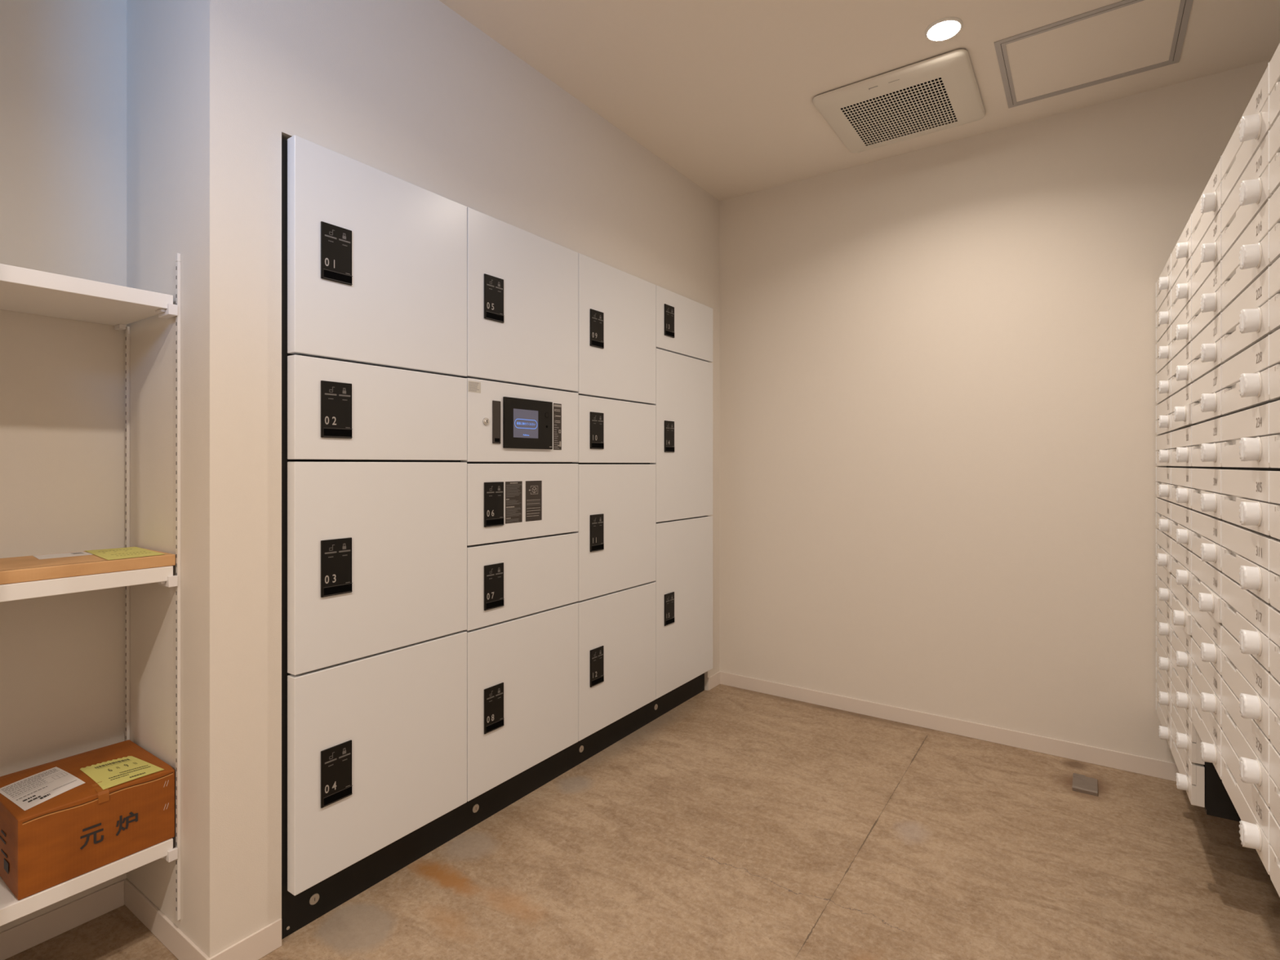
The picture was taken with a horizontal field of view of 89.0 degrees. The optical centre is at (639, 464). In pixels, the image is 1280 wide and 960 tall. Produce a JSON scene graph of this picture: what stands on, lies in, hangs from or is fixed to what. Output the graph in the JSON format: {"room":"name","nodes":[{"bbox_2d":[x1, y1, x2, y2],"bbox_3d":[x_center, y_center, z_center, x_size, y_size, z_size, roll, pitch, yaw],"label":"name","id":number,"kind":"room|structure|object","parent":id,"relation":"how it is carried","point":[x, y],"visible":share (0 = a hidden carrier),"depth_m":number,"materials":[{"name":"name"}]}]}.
{"room":"apartment mail room","nodes":[
{"label":"apartment mail room","id":0,"kind":"room"},
{"bbox_2d":[0,0,719,957],"bbox_3d":[-1.201,-0.109,1.428,0.580,2.400,4.791,0,0,35],"label":"wall","id":1,"kind":"structure","parent":0,"point":[135,135],"depth_m":1.50,"materials":[{"name":"paint"}]},
{"bbox_2d":[0,263,177,330],"bbox_3d":[-1.276,-0.349,1.336,0.320,0.044,0.452,0,0,35],"label":"shelf","id":2,"kind":"object","parent":1,"relation":"attached to","point":[22,290],"visible":1,"depth_m":1.36,"materials":[{"name":"white laminate"}]},
{"bbox_2d":[0,838,177,926],"bbox_3d":[-1.276,0.846,1.336,0.320,0.044,0.452,0,0,35],"label":"shelf","id":3,"kind":"object","parent":1,"relation":"attached to","point":[11,908],"visible":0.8,"depth_m":1.29,"materials":[{"name":"white laminate"}]},
{"bbox_2d":[0,739,174,900],"bbox_3d":[-1.208,0.742,1.404,0.269,0.162,0.260,0,0,35],"label":"cardboard box","id":4,"kind":"object","parent":3,"relation":"on","point":[64,820],"visible":1,"depth_m":1.33,"materials":[{"name":"brown cardboard"}]},
{"bbox_2d":[0,830,8,873],"bbox_3d":[-1.239,0.753,1.269,0.060,0.069,0.001,0,0,35],"label":"print","id":5,"kind":"object","parent":4,"relation":"attached to","point":[3,833],"depth_m":1.27,"materials":[{"name":"black"}]},
{"bbox_2d":[0,565,177,602],"bbox_3d":[-1.276,0.246,1.336,0.320,0.044,0.452,0,0,35],"label":"shelf","id":6,"kind":"object","parent":1,"relation":"attached to","point":[163,575],"visible":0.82,"depth_m":1.31,"materials":[{"name":"white laminate"}]},
{"bbox_2d":[0,546,175,584],"bbox_3d":[-1.207,0.210,1.379,0.234,0.026,0.303,0,0,35],"label":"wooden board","id":7,"kind":"object","parent":6,"relation":"on","point":[54,566],"visible":1,"depth_m":1.34,"materials":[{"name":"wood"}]},
{"bbox_2d":[124,326,129,872],"bbox_3d":[-1.266,0.334,1.607,0.012,1.345,0.007,0,0,35],"label":"shelf rail","id":8,"kind":"object","parent":1,"relation":"attached to","point":[127,328],"visible":0.7,"depth_m":1.60,"materials":[{"name":"white metal"}]},
{"bbox_2d":[175,253,180,920],"bbox_3d":[-1.021,0.271,1.439,0.012,1.471,0.007,0,0,35],"label":"shelf rail","id":9,"kind":"object","parent":1,"relation":"attached to","point":[177,255],"visible":1,"depth_m":1.44,"materials":[{"name":"white metal"}]},
{"bbox_2d":[0,671,719,959],"bbox_3d":[-1.151,1.060,1.390,0.466,0.062,4.785,0,0,35],"label":"baseboard","id":10,"kind":"structure","parent":1,"relation":"attached to","point":[20,938],"depth_m":1.48,"materials":[{"name":"beige plastic"}]},
{"bbox_2d":[4,684,1279,959],"bbox_3d":[-0.258,1.141,0.779,2.869,0.100,5.031,0,0,35],"label":"floor","id":11,"kind":"structure","parent":0,"point":[735,823],"depth_m":1.76,"materials":[{"name":"tile"}]},
{"bbox_2d":[281,135,466,939],"bbox_3d":[-0.836,0.174,1.804,0.485,1.834,0.506,0,0,35],"label":"locker","id":12,"kind":"object","parent":11,"relation":"on","point":[374,261],"visible":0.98,"depth_m":1.62,"materials":[{"name":"white metal"}]},
{"bbox_2d":[456,207,578,835],"bbox_3d":[-0.550,0.174,2.216,0.489,1.834,0.498,0,0,35],"label":"locker","id":13,"kind":"object","parent":11,"relation":"on","point":[522,629],"visible":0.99,"depth_m":2.04,"materials":[{"name":"white metal"}]},
{"bbox_2d":[568,253,655,770],"bbox_3d":[-0.270,0.174,2.628,0.485,1.834,0.498,0,0,35],"label":"locker","id":14,"kind":"object","parent":11,"relation":"on","point":[616,531],"visible":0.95,"depth_m":2.48,"materials":[{"name":"white metal"}]},
{"bbox_2d":[646,284,712,724],"bbox_3d":[0.014,0.174,3.040,0.485,1.834,0.502,0,0,35],"label":"locker","id":15,"kind":"object","parent":11,"relation":"on","point":[683,404],"visible":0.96,"depth_m":2.88,"materials":[{"name":"white metal"}]},
{"bbox_2d":[1072,773,1097,796],"bbox_3d":[1.511,1.085,2.210,0.070,0.013,0.130,0,0,35],"label":"floor plate","id":16,"kind":"object","parent":11,"relation":"on","point":[1081,783],"visible":1,"depth_m":2.19,"materials":[{"name":"metal"}]},
{"bbox_2d":[439,0,1279,200],"bbox_3d":[-0.258,-1.359,0.779,2.869,0.100,5.031,0,0,35],"label":"ceiling","id":17,"kind":"structure","parent":0,"point":[722,92],"depth_m":2.10,"materials":[{"name":"paint"}]},
{"bbox_2d":[813,48,985,152],"bbox_3d":[0.952,-1.294,2.378,0.502,0.022,0.487,0,0,35],"label":"exhaust fan","id":18,"kind":"object","parent":17,"relation":"attached to","point":[941,89],"visible":1,"depth_m":2.32,"materials":[{"name":"beige plastic"}]},
{"bbox_2d":[839,76,958,146],"bbox_3d":[0.956,-1.283,2.393,0.341,0.001,0.347,0,0,35],"label":"grille","id":19,"kind":"object","parent":18,"relation":"attached to","point":[931,101],"depth_m":2.38,"materials":[{"name":"beige plastic"}]},
{"bbox_2d":[924,17,963,41],"bbox_3d":[0.913,-1.306,1.957,0.104,0.007,0.104,0,0,35],"label":"recessed light","id":20,"kind":"object","parent":17,"relation":"in","point":[944,28],"visible":1,"depth_m":1.95,"materials":[{"name":"white plastic"}]},
{"bbox_2d":[994,0,1192,108],"bbox_3d":[1.425,-1.307,2.068,0.484,0.004,0.450,0,0,35],"label":"access hatch","id":21,"kind":"object","parent":17,"relation":"attached to","point":[1122,38],"visible":1,"depth_m":2.05,"materials":[{"name":"white paint"}]},
{"bbox_2d":[719,59,1271,763],"bbox_3d":[1.133,-0.109,2.802,2.869,2.400,0.120,0,0,35],"label":"wall","id":22,"kind":"structure","parent":0,"point":[938,403],"depth_m":2.61,"materials":[{"name":"paint"}]},
{"bbox_2d":[719,671,1178,781],"bbox_3d":[1.287,1.060,2.620,2.169,0.062,0.006,0,0,35],"label":"baseboard","id":23,"kind":"structure","parent":22,"relation":"attached to","point":[1157,768],"depth_m":2.60,"materials":[{"name":"beige plastic"}]},
{"bbox_2d":[1204,807,1240,822],"bbox_3d":[1.745,0.871,1.857,0.300,0.013,0.738,0,0,33],"label":"mounting rail","id":24,"kind":"object","parent":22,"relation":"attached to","point":[1209,812],"visible":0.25,"depth_m":1.61,"materials":[{"name":"black metal"}]},
{"bbox_2d":[1155,682,1171,751],"bbox_3d":[1.825,0.811,2.026,0.352,0.107,0.370,0,0,33],"label":"mailbox","id":25,"kind":"object","parent":24,"relation":"on","point":[1163,713],"visible":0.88,"depth_m":2.05,"materials":[{"name":"white metal"}]},
{"bbox_2d":[1155,652,1171,715],"bbox_3d":[1.825,0.704,2.026,0.352,0.107,0.370,0,0,33],"label":"mailbox","id":26,"kind":"object","parent":25,"relation":"on","point":[1163,680],"visible":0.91,"depth_m":2.05,"materials":[{"name":"white metal"}]},
{"bbox_2d":[1155,621,1171,679],"bbox_3d":[1.825,0.597,2.026,0.352,0.107,0.370,0,0,33],"label":"mailbox","id":27,"kind":"object","parent":26,"relation":"on","point":[1163,645],"visible":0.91,"depth_m":2.05,"materials":[{"name":"white metal"}]},
{"bbox_2d":[1155,590,1172,644],"bbox_3d":[1.825,0.489,2.026,0.352,0.107,0.370,0,0,33],"label":"mailbox","id":28,"kind":"object","parent":27,"relation":"on","point":[1163,610],"visible":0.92,"depth_m":2.05,"materials":[{"name":"white metal"}]},
{"bbox_2d":[1155,559,1172,608],"bbox_3d":[1.825,0.383,2.026,0.352,0.107,0.370,0,0,33],"label":"mailbox","id":29,"kind":"object","parent":28,"relation":"on","point":[1162,576],"visible":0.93,"depth_m":2.05,"materials":[{"name":"white metal"}]},
{"bbox_2d":[1155,528,1172,573],"bbox_3d":[1.823,0.276,2.027,0.356,0.107,0.370,0,0,33],"label":"mailbox","id":30,"kind":"object","parent":29,"relation":"on","point":[1163,555],"visible":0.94,"depth_m":2.03,"materials":[{"name":"white metal"}]},
{"bbox_2d":[1155,497,1175,537],"bbox_3d":[1.825,0.169,2.026,0.352,0.107,0.370,0,0,33],"label":"mailbox","id":31,"kind":"object","parent":30,"relation":"on","point":[1163,520],"visible":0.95,"depth_m":2.05,"materials":[{"name":"white metal"}]},
{"bbox_2d":[1155,466,1182,501],"bbox_3d":[1.825,0.061,2.026,0.352,0.107,0.370,0,0,33],"label":"mailbox","id":32,"kind":"object","parent":31,"relation":"on","point":[1162,474],"visible":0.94,"depth_m":2.05,"materials":[{"name":"white metal"}]},
{"bbox_2d":[1155,432,1182,466],"bbox_3d":[1.825,-0.045,2.026,0.352,0.107,0.370,0,0,33],"label":"mailbox","id":33,"kind":"object","parent":32,"relation":"on","point":[1162,442],"visible":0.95,"depth_m":2.03,"materials":[{"name":"white metal"}]},
{"bbox_2d":[1155,396,1176,435],"bbox_3d":[1.825,-0.152,2.026,0.352,0.107,0.370,0,0,33],"label":"mailbox","id":34,"kind":"object","parent":33,"relation":"on","point":[1163,413],"visible":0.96,"depth_m":2.05,"materials":[{"name":"white metal"}]},
{"bbox_2d":[1155,361,1173,404],"bbox_3d":[1.825,-0.259,2.026,0.352,0.107,0.370,0,0,33],"label":"mailbox","id":35,"kind":"object","parent":34,"relation":"on","point":[1163,392],"visible":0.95,"depth_m":2.03,"materials":[{"name":"white metal"}]},
{"bbox_2d":[1155,326,1173,373],"bbox_3d":[1.825,-0.366,2.026,0.352,0.107,0.370,0,0,33],"label":"mailbox","id":36,"kind":"object","parent":35,"relation":"on","point":[1163,357],"visible":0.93,"depth_m":2.05,"materials":[{"name":"white metal"}]},
{"bbox_2d":[1155,291,1173,342],"bbox_3d":[1.825,-0.473,2.026,0.352,0.107,0.370,0,0,33],"label":"mailbox","id":37,"kind":"object","parent":36,"relation":"on","point":[1163,322],"visible":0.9,"depth_m":2.04,"materials":[{"name":"white metal"}]},
{"bbox_2d":[1155,255,1172,311],"bbox_3d":[1.825,-0.581,2.026,0.352,0.107,0.370,0,0,33],"label":"mailbox","id":38,"kind":"object","parent":37,"relation":"on","point":[1163,286],"visible":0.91,"depth_m":2.03,"materials":[{"name":"white metal"}]},
{"bbox_2d":[1170,717,1239,816],"bbox_3d":[1.623,0.811,1.716,0.352,0.107,0.370,0,0,33],"label":"mailbox","id":39,"kind":"object","parent":24,"relation":"on","point":[1203,786],"visible":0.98,"depth_m":1.64,"materials":[{"name":"white metal"}]},
{"bbox_2d":[1170,681,1214,768],"bbox_3d":[1.623,0.704,1.716,0.352,0.107,0.370,0,0,33],"label":"mailbox","id":40,"kind":"object","parent":39,"relation":"on","point":[1188,738],"visible":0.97,"depth_m":1.69,"materials":[{"name":"white metal"}]},
{"bbox_2d":[1170,645,1192,719],"bbox_3d":[1.623,0.597,1.716,0.352,0.107,0.370,0,0,33],"label":"mailbox","id":41,"kind":"object","parent":40,"relation":"on","point":[1181,679],"visible":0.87,"depth_m":1.74,"materials":[{"name":"white metal"}]},
{"bbox_2d":[1170,610,1192,677],"bbox_3d":[1.623,0.489,1.716,0.352,0.107,0.370,0,0,33],"label":"mailbox","id":42,"kind":"object","parent":41,"relation":"on","point":[1180,641],"visible":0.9,"depth_m":1.73,"materials":[{"name":"white metal"}]},
{"bbox_2d":[1170,574,1193,635],"bbox_3d":[1.620,0.383,1.717,0.358,0.107,0.370,0,0,33],"label":"mailbox","id":43,"kind":"object","parent":42,"relation":"on","point":[1180,597],"visible":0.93,"depth_m":1.72,"materials":[{"name":"white metal"}]},
{"bbox_2d":[1170,538,1194,593],"bbox_3d":[1.623,0.276,1.716,0.352,0.107,0.370,0,0,33],"label":"mailbox","id":44,"kind":"object","parent":43,"relation":"on","point":[1180,558],"visible":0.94,"depth_m":1.74,"materials":[{"name":"white metal"}]},
{"bbox_2d":[1170,503,1196,551],"bbox_3d":[1.623,0.169,1.716,0.352,0.107,0.370,0,0,33],"label":"mailbox","id":45,"kind":"object","parent":44,"relation":"on","point":[1180,526],"visible":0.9,"depth_m":1.74,"materials":[{"name":"white metal"}]},
{"bbox_2d":[1170,466,1205,508],"bbox_3d":[1.623,0.061,1.716,0.352,0.107,0.370,0,0,33],"label":"mailbox","id":46,"kind":"object","parent":45,"relation":"on","point":[1180,491],"visible":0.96,"depth_m":1.73,"materials":[{"name":"white metal"}]},
{"bbox_2d":[1170,426,1199,466],"bbox_3d":[1.623,-0.045,1.716,0.352,0.107,0.370,0,0,33],"label":"mailbox","id":47,"kind":"object","parent":46,"relation":"on","point":[1180,439],"visible":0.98,"depth_m":1.74,"materials":[{"name":"white metal"}]},
{"bbox_2d":[1170,384,1198,430],"bbox_3d":[1.621,-0.152,1.717,0.356,0.107,0.370,0,0,33],"label":"mailbox","id":48,"kind":"object","parent":47,"relation":"on","point":[1180,402],"visible":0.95,"depth_m":1.72,"materials":[{"name":"white metal"}]},
{"bbox_2d":[1170,342,1195,394],"bbox_3d":[1.623,-0.259,1.716,0.352,0.107,0.370,0,0,33],"label":"mailbox","id":49,"kind":"object","parent":48,"relation":"on","point":[1180,365],"visible":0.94,"depth_m":1.73,"materials":[{"name":"white metal"}]},
{"bbox_2d":[1170,300,1194,358],"bbox_3d":[1.623,-0.366,1.716,0.352,0.107,0.370,0,0,33],"label":"mailbox","id":50,"kind":"object","parent":49,"relation":"on","point":[1180,329],"visible":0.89,"depth_m":1.73,"materials":[{"name":"white metal"}]},
{"bbox_2d":[1170,257,1193,322],"bbox_3d":[1.623,-0.473,1.716,0.352,0.107,0.370,0,0,33],"label":"mailbox","id":51,"kind":"object","parent":50,"relation":"on","point":[1180,292],"visible":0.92,"depth_m":1.73,"materials":[{"name":"white metal"}]},
{"bbox_2d":[1170,216,1192,287],"bbox_3d":[1.623,-0.581,1.716,0.352,0.107,0.370,0,0,33],"label":"mailbox","id":52,"kind":"object","parent":51,"relation":"on","point":[1181,254],"visible":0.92,"depth_m":1.73,"materials":[{"name":"white metal"}]},
{"bbox_3d":[0.840,-0.109,-0.049,0.120,2.400,4.911,0,0,35],"label":"wall","id":53,"kind":"structure","parent":0,"visible":0},
{"bbox_3d":[1.241,0.657,1.081,0.300,0.013,1.108,0,0,33],"label":"mounting rail","id":54,"kind":"object","parent":53,"relation":"attached to","visible":0},
{"bbox_2d":[1191,680,1222,779],"bbox_3d":[1.421,0.597,1.405,0.352,0.107,0.370,0,0,33],"label":"mailbox","id":55,"kind":"object","parent":54,"relation":"on","point":[1208,729],"visible":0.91,"depth_m":1.43,"materials":[{"name":"white metal"}]},
{"bbox_2d":[1191,638,1222,727],"bbox_3d":[1.421,0.489,1.405,0.352,0.107,0.370,0,0,33],"label":"mailbox","id":56,"kind":"object","parent":55,"relation":"on","point":[1205,676],"visible":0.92,"depth_m":1.44,"materials":[{"name":"white metal"}]},
{"bbox_2d":[1191,595,1223,675],"bbox_3d":[1.421,0.383,1.405,0.352,0.107,0.370,0,0,33],"label":"mailbox","id":57,"kind":"object","parent":56,"relation":"on","point":[1205,630],"visible":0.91,"depth_m":1.43,"materials":[{"name":"white metal"}]},
{"bbox_2d":[1191,553,1224,622],"bbox_3d":[1.419,0.276,1.407,0.356,0.107,0.370,0,0,33],"label":"mailbox","id":58,"kind":"object","parent":57,"relation":"on","point":[1205,577],"visible":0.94,"depth_m":1.43,"materials":[{"name":"white metal"}]},
{"bbox_2d":[1191,511,1229,571],"bbox_3d":[1.421,0.169,1.405,0.352,0.107,0.370,0,0,33],"label":"mailbox","id":59,"kind":"object","parent":58,"relation":"on","point":[1206,535],"visible":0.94,"depth_m":1.43,"materials":[{"name":"white metal"}]},
{"bbox_2d":[1191,466,1239,519],"bbox_3d":[1.421,0.061,1.405,0.352,0.107,0.370,0,0,33],"label":"mailbox","id":60,"kind":"object","parent":59,"relation":"on","point":[1206,498],"visible":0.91,"depth_m":1.43,"materials":[{"name":"white metal"}]},
{"bbox_2d":[1191,417,1239,467],"bbox_3d":[1.421,-0.045,1.405,0.352,0.107,0.370,0,0,33],"label":"mailbox","id":61,"kind":"object","parent":60,"relation":"on","point":[1206,436],"visible":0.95,"depth_m":1.43,"materials":[{"name":"white metal"}]},
{"bbox_2d":[1191,365,1231,423],"bbox_3d":[1.421,-0.152,1.405,0.352,0.107,0.370,0,0,33],"label":"mailbox","id":62,"kind":"object","parent":61,"relation":"on","point":[1205,391],"visible":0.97,"depth_m":1.43,"materials":[{"name":"white metal"}]},
{"bbox_2d":[1191,314,1226,381],"bbox_3d":[1.421,-0.259,1.405,0.352,0.107,0.370,0,0,33],"label":"mailbox","id":63,"kind":"object","parent":62,"relation":"on","point":[1206,347],"visible":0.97,"depth_m":1.43,"materials":[{"name":"white metal"}]},
{"bbox_2d":[1191,262,1224,338],"bbox_3d":[1.421,-0.366,1.405,0.352,0.107,0.370,0,0,33],"label":"mailbox","id":64,"kind":"object","parent":63,"relation":"on","point":[1206,307],"visible":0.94,"depth_m":1.43,"materials":[{"name":"white metal"}]},
{"bbox_2d":[1191,210,1224,296],"bbox_3d":[1.421,-0.473,1.405,0.352,0.107,0.370,0,0,33],"label":"mailbox","id":65,"kind":"object","parent":64,"relation":"on","point":[1206,256],"visible":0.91,"depth_m":1.43,"materials":[{"name":"white metal"}]},
{"bbox_2d":[1191,159,1223,253],"bbox_3d":[1.421,-0.581,1.405,0.352,0.107,0.370,0,0,33],"label":"mailbox","id":66,"kind":"object","parent":65,"relation":"on","point":[1209,204],"visible":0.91,"depth_m":1.43,"materials":[{"name":"white metal"}]},
{"bbox_2d":[1220,730,1271,875],"bbox_3d":[1.220,0.597,1.095,0.352,0.107,0.370,0,0,33],"label":"mailbox","id":67,"kind":"object","parent":54,"relation":"on","point":[1251,806],"visible":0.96,"depth_m":1.13,"materials":[{"name":"white metal"}]},
{"bbox_2d":[1220,678,1271,806],"bbox_3d":[1.220,0.489,1.095,0.352,0.107,0.370,0,0,33],"label":"mailbox","id":68,"kind":"object","parent":67,"relation":"on","point":[1248,740],"visible":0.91,"depth_m":1.13,"materials":[{"name":"white metal"}]},
{"bbox_2d":[1220,626,1272,739],"bbox_3d":[1.220,0.383,1.095,0.352,0.107,0.370,0,0,33],"label":"mailbox","id":69,"kind":"object","parent":68,"relation":"on","point":[1248,679],"visible":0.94,"depth_m":1.13,"materials":[{"name":"white metal"}]},
{"bbox_2d":[1220,573,1273,671],"bbox_3d":[1.220,0.276,1.095,0.352,0.107,0.370,0,0,33],"label":"mailbox","id":70,"kind":"object","parent":69,"relation":"on","point":[1244,614],"visible":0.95,"depth_m":1.13,"materials":[{"name":"white metal"}]},
{"bbox_2d":[1220,521,1278,603],"bbox_3d":[1.220,0.169,1.095,0.352,0.107,0.370,0,0,33],"label":"mailbox","id":71,"kind":"object","parent":70,"relation":"on","point":[1244,554],"visible":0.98,"depth_m":1.13,"materials":[{"name":"white metal"}]},
{"bbox_2d":[1220,467,1279,535],"bbox_3d":[1.220,0.061,1.095,0.352,0.107,0.370,0,0,33],"label":"mailbox","id":72,"kind":"object","parent":71,"relation":"on","point":[1246,503],"visible":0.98,"depth_m":1.13,"materials":[{"name":"white metal"}]},
{"bbox_2d":[1220,403,1279,468],"bbox_3d":[1.220,-0.045,1.095,0.352,0.107,0.370,0,0,33],"label":"mailbox","id":73,"kind":"object","parent":72,"relation":"on","point":[1246,432],"visible":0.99,"depth_m":1.12,"materials":[{"name":"white metal"}]},
{"bbox_2d":[1220,335,1279,414],"bbox_3d":[1.220,-0.152,1.095,0.352,0.107,0.370,0,0,33],"label":"mailbox","id":74,"kind":"object","parent":73,"relation":"on","point":[1244,378],"visible":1,"depth_m":1.13,"materials":[{"name":"white metal"}]},
{"bbox_2d":[1220,268,1277,361],"bbox_3d":[1.220,-0.259,1.095,0.352,0.107,0.370,0,0,33],"label":"mailbox","id":75,"kind":"object","parent":74,"relation":"on","point":[1244,322],"visible":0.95,"depth_m":1.13,"materials":[{"name":"white metal"}]},
{"bbox_2d":[1220,200,1274,309],"bbox_3d":[1.220,-0.366,1.095,0.352,0.107,0.370,0,0,33],"label":"mailbox","id":76,"kind":"object","parent":75,"relation":"on","point":[1247,259],"visible":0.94,"depth_m":1.13,"materials":[{"name":"white metal"}]},
{"bbox_2d":[1220,133,1273,257],"bbox_3d":[1.220,-0.473,1.095,0.352,0.107,0.370,0,0,33],"label":"mailbox","id":77,"kind":"object","parent":76,"relation":"on","point":[1251,193],"visible":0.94,"depth_m":1.13,"materials":[{"name":"white metal"}]},
{"bbox_2d":[1220,65,1272,204],"bbox_3d":[1.220,-0.581,1.095,0.352,0.107,0.370,0,0,33],"label":"mailbox","id":78,"kind":"object","parent":77,"relation":"on","point":[1253,126],"visible":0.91,"depth_m":1.13,"materials":[{"name":"white metal"}]},
{"bbox_2d":[1268,811,1279,897],"bbox_3d":[1.018,0.597,0.785,0.352,0.107,0.370,0,0,33],"label":"mailbox","id":79,"kind":"object","parent":54,"relation":"on","point":[1273,826],"visible":0.98,"depth_m":1.00,"materials":[{"name":"white metal"}]},
{"bbox_2d":[1268,743,1279,825],"bbox_3d":[1.018,0.489,0.785,0.352,0.107,0.370,0,0,33],"label":"mailbox","id":80,"kind":"object","parent":79,"relation":"on","point":[1273,755],"visible":0.98,"depth_m":1.00,"materials":[{"name":"white metal"}]},
{"bbox_2d":[1268,675,1279,754],"bbox_3d":[1.018,0.383,0.785,0.352,0.107,0.370,0,0,33],"label":"mailbox","id":81,"kind":"object","parent":80,"relation":"on","point":[1273,684],"visible":0.94,"depth_m":1.00,"materials":[{"name":"white metal"}]},
{"bbox_2d":[1268,607,1279,682],"bbox_3d":[1.018,0.276,0.785,0.352,0.107,0.370,0,0,33],"label":"mailbox","id":82,"kind":"object","parent":81,"relation":"on","point":[1273,613],"visible":0.96,"depth_m":1.00,"materials":[{"name":"white metal"}]},
{"bbox_2d":[1268,538,1279,610],"bbox_3d":[1.018,0.169,0.785,0.352,0.107,0.370,0,0,33],"label":"mailbox","id":83,"kind":"object","parent":82,"relation":"on","point":[1273,544],"visible":1,"depth_m":1.00,"materials":[{"name":"white metal"}]},
{"bbox_2d":[1268,471,1279,539],"bbox_3d":[1.018,0.061,0.785,0.352,0.107,0.370,0,0,33],"label":"mailbox","id":84,"kind":"object","parent":83,"relation":"on","point":[1273,476],"visible":1,"depth_m":1.00,"materials":[{"name":"white metal"}]},
{"bbox_2d":[1268,400,1279,467],"bbox_3d":[1.018,-0.045,0.785,0.352,0.107,0.370,0,0,33],"label":"mailbox","id":85,"kind":"object","parent":84,"relation":"on","point":[1274,406],"visible":1,"depth_m":1.00,"materials":[{"name":"white metal"}]},
{"bbox_2d":[1268,328,1279,399],"bbox_3d":[1.018,-0.152,0.785,0.352,0.107,0.370,0,0,33],"label":"mailbox","id":86,"kind":"object","parent":85,"relation":"on","point":[1274,338],"visible":1,"depth_m":1.00,"materials":[{"name":"white metal"}]},
{"bbox_2d":[1268,257,1279,330],"bbox_3d":[1.018,-0.259,0.785,0.352,0.107,0.370,0,0,33],"label":"mailbox","id":87,"kind":"object","parent":86,"relation":"on","point":[1274,269],"visible":0.98,"depth_m":1.00,"materials":[{"name":"white metal"}]},
{"bbox_2d":[1268,186,1279,262],"bbox_3d":[1.018,-0.366,0.785,0.352,0.107,0.370,0,0,33],"label":"mailbox","id":88,"kind":"object","parent":87,"relation":"on","point":[1274,201],"visible":0.95,"depth_m":1.00,"materials":[{"name":"white metal"}]},
{"bbox_2d":[1268,114,1279,193],"bbox_3d":[1.018,-0.473,0.785,0.352,0.107,0.370,0,0,33],"label":"mailbox","id":89,"kind":"object","parent":88,"relation":"on","point":[1274,132],"visible":0.97,"depth_m":1.00,"materials":[{"name":"white metal"}]},
{"bbox_2d":[1268,43,1279,124],"bbox_3d":[1.018,-0.581,0.785,0.352,0.107,0.370,0,0,33],"label":"mailbox","id":90,"kind":"object","parent":89,"relation":"on","point":[1274,64],"visible":0.94,"depth_m":1.00,"materials":[{"name":"white metal"}]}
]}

